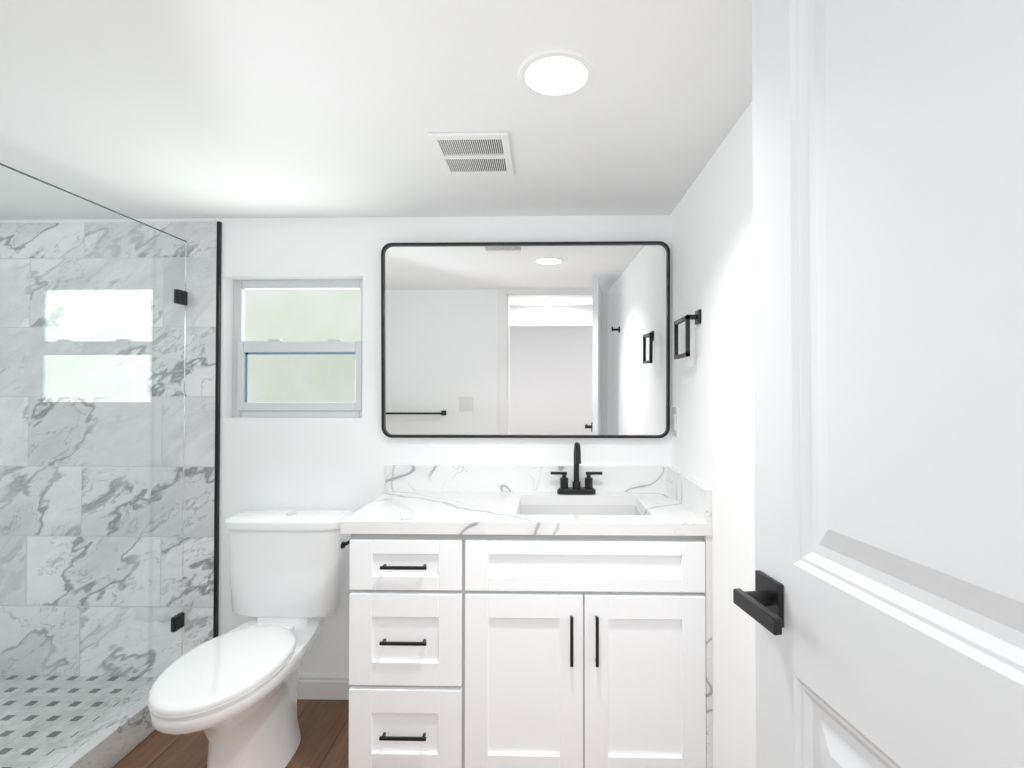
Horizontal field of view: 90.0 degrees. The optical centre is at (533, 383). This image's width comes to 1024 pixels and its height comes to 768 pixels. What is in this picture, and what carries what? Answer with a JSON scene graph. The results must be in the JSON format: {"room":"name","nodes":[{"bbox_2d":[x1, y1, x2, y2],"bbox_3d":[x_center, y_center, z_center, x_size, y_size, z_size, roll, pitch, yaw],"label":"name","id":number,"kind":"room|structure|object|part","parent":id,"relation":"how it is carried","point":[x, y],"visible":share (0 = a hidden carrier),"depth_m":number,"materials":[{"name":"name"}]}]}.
{"room":"bathroom","nodes":[
{"label":"bathroom","id":0,"kind":"room"},
{"bbox_2d":[112,699,348,767],"bbox_3d":[-0.676,1.368,0.215,4.010,0.100,4.210,0,-1,1],"label":"floor","id":1,"kind":"structure","parent":0,"point":[324,731],"depth_m":1.90,"materials":[{"name":"brown wood"}]},
{"bbox_2d":[53,695,155,767],"bbox_3d":[-1.540,1.271,1.360,0.125,0.125,1.700,0,-1,1],"label":"curb","id":2,"kind":"object","parent":1,"relation":"on","point":[114,742],"depth_m":1.80,"materials":[{"name":"stone"}]},
{"bbox_2d":[0,163,187,767],"bbox_3d":[-1.521,0.292,1.640,0.026,1.840,1.138,0,-1,1],"label":"glass","id":3,"kind":"object","parent":2,"relation":"on","point":[93,299],"visible":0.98,"depth_m":1.72,"materials":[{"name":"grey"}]},
{"bbox_2d":[148,509,353,767],"bbox_3d":[-0.956,0.931,1.796,0.552,0.816,0.778,0,-1,1],"label":"toilet","id":4,"kind":"object","parent":1,"relation":"on","point":[232,694],"visible":0.94,"depth_m":1.83,"materials":[{"name":"white ceramic"}]},
{"bbox_3d":[-0.992,0.914,1.675,0.354,0.037,0.534,0,-1,1],"label":"seat","id":5,"kind":"part","parent":4,"relation":"part of","materials":[{"name":"white plastic"}]},
{"bbox_3d":[-0.990,1.137,1.789,0.360,0.405,0.763,0,-1,1],"label":"bowl","id":6,"kind":"part","parent":4,"relation":"part of","materials":[{"name":"white ceramic"}]},
{"bbox_3d":[-0.984,0.549,2.085,0.484,0.036,0.212,0,-1,1],"label":"lid","id":7,"kind":"part","parent":4,"relation":"part of","materials":[{"name":"white ceramic"}]},
{"bbox_3d":[-0.984,0.756,2.084,0.458,0.378,0.192,0,-1,1],"label":"tank","id":8,"kind":"part","parent":4,"relation":"part of","materials":[{"name":"white ceramic"}]},
{"bbox_3d":[-0.722,0.616,2.035,0.094,0.078,0.030,0,-1,1],"label":"lever","id":9,"kind":"part","parent":4,"relation":"part of","materials":[{"name":"black metal"}]},
{"bbox_2d":[341,442,712,767],"bbox_3d":[-0.027,0.787,1.906,1.214,1.106,0.556,0,-1,1],"label":"bathroom vanity","id":10,"kind":"object","parent":1,"relation":"on","point":[514,616],"visible":1,"depth_m":1.66,"materials":[{"name":"white wood"}]},
{"bbox_2d":[550,442,602,494],"bbox_3d":[0.178,0.345,2.082,0.214,0.218,0.145,0,-1,1],"label":"faucet","id":11,"kind":"object","parent":10,"relation":"on","point":[576,479],"depth_m":2.13,"materials":[{"name":"black metal"}]},
{"bbox_2d":[0,0,751,218],"bbox_3d":[-0.676,-0.800,0.245,4.010,0.100,4.210,0,-1,1],"label":"ceiling","id":12,"kind":"structure","parent":0,"point":[166,109],"depth_m":1.34,"materials":[{"name":"white paint"}]},
{"bbox_2d":[428,132,513,176],"bbox_3d":[-0.188,-0.726,1.633,0.236,0.008,0.288,0,-1,1],"label":"ceiling vent","id":13,"kind":"object","parent":12,"relation":"in","point":[435,140],"depth_m":1.61,"materials":[{"name":"white paint"}]},
{"bbox_3d":[-0.188,-0.730,1.633,0.192,0.001,0.228,0,-1,1],"label":"ceiling vent dark","id":14,"kind":"part","parent":13,"relation":"part of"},
{"bbox_2d":[518,49,594,97],"bbox_3d":[0.055,-0.734,1.219,0.184,0.006,0.184,0,-1,1],"label":"ceiling light","id":15,"kind":"object","parent":12,"relation":"attached to","point":[556,75],"depth_m":1.21,"materials":[{"name":"white plastic"}]},
{"bbox_2d":[135,215,670,672],"bbox_3d":[-0.960,0.312,2.276,3.356,2.068,0.130,0,-1,1],"label":"wall","id":16,"kind":"structure","parent":0,"point":[323,463],"depth_m":2.21,"materials":[{"name":"white paint"}]},
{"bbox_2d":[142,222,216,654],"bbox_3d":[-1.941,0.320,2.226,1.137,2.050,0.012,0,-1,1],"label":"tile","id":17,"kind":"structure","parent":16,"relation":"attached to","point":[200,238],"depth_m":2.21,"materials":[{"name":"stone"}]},
{"bbox_2d":[213,221,221,637],"bbox_3d":[-1.366,0.320,2.213,0.014,2.050,0.014,0,-1,1],"label":"trim","id":18,"kind":"structure","parent":16,"relation":"attached to","point":[217,432],"depth_m":2.21,"materials":[{"name":"black metal"}]},
{"bbox_2d":[232,279,362,417],"bbox_3d":[-1.042,-0.159,2.312,0.612,0.618,0.065,0,-1,1],"label":"window","id":19,"kind":"structure","parent":16,"relation":"in","point":[297,315],"depth_m":2.30,"materials":[{"name":"white plastic"}]},
{"bbox_2d":[245,352,354,401],"bbox_3d":[-1.043,-0.030,2.297,0.504,0.224,0.002,0,-1,1],"label":"spacer","id":20,"kind":"object","parent":19,"relation":"attached to","point":[285,353],"visible":0.89,"depth_m":2.30,"materials":[{"name":"blue"}]},
{"bbox_2d":[297,673,349,699],"bbox_3d":[-0.976,1.292,2.191,0.766,0.105,0.014,0,-1,1],"label":"baseboard","id":21,"kind":"structure","parent":16,"relation":"attached to","point":[326,686],"depth_m":2.18,"materials":[{"name":"white paint"}]},
{"bbox_2d":[381,241,669,437],"bbox_3d":[-0.036,-0.185,2.173,1.219,0.826,0.028,0,0,1],"label":"mirror","id":22,"kind":"object","parent":16,"relation":"attached to","point":[525,339],"visible":0.98,"depth_m":2.17,"materials":[{"name":"black mirror"}]},
{"bbox_2d":[670,102,755,767],"bbox_3d":[0.628,0.295,1.063,0.130,2.068,2.230,0,-1,1],"label":"wall","id":23,"kind":"structure","parent":0,"point":[711,278],"depth_m":1.53,"materials":[{"name":"white paint"}]},
{"bbox_2d":[672,407,677,436],"bbox_3d":[0.580,0.155,2.100,0.008,0.120,0.073,0,-1,1],"label":"light switch","id":24,"kind":"object","parent":23,"relation":"attached to","point":[675,421],"visible":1,"depth_m":2.08,"materials":[{"name":"white plastic"}]},
{"bbox_2d":[674,309,700,358],"bbox_3d":[0.555,-0.175,1.846,0.048,0.160,0.184,0,-1,1],"label":"towel ring","id":25,"kind":"object","parent":23,"relation":"attached to","point":[696,317],"visible":0.96,"depth_m":1.78,"materials":[{"name":"black metal"}]},
{"bbox_2d":[752,0,1023,767],"bbox_3d":[0.417,0.302,0.433,0.035,2.020,0.762,0,-1,-8],"label":"door","id":26,"kind":"structure","parent":23,"relation":"in","point":[888,221],"depth_m":0.56,"materials":[{"name":"white paint"}]},
{"bbox_2d":[733,570,783,634],"bbox_3d":[0.330,0.319,0.731,0.060,0.062,0.127,0,-1,1],"label":"door handle","id":27,"kind":"object","parent":26,"relation":"attached to","point":[762,604],"depth_m":0.74,"materials":[{"name":"black metal"}]}
]}

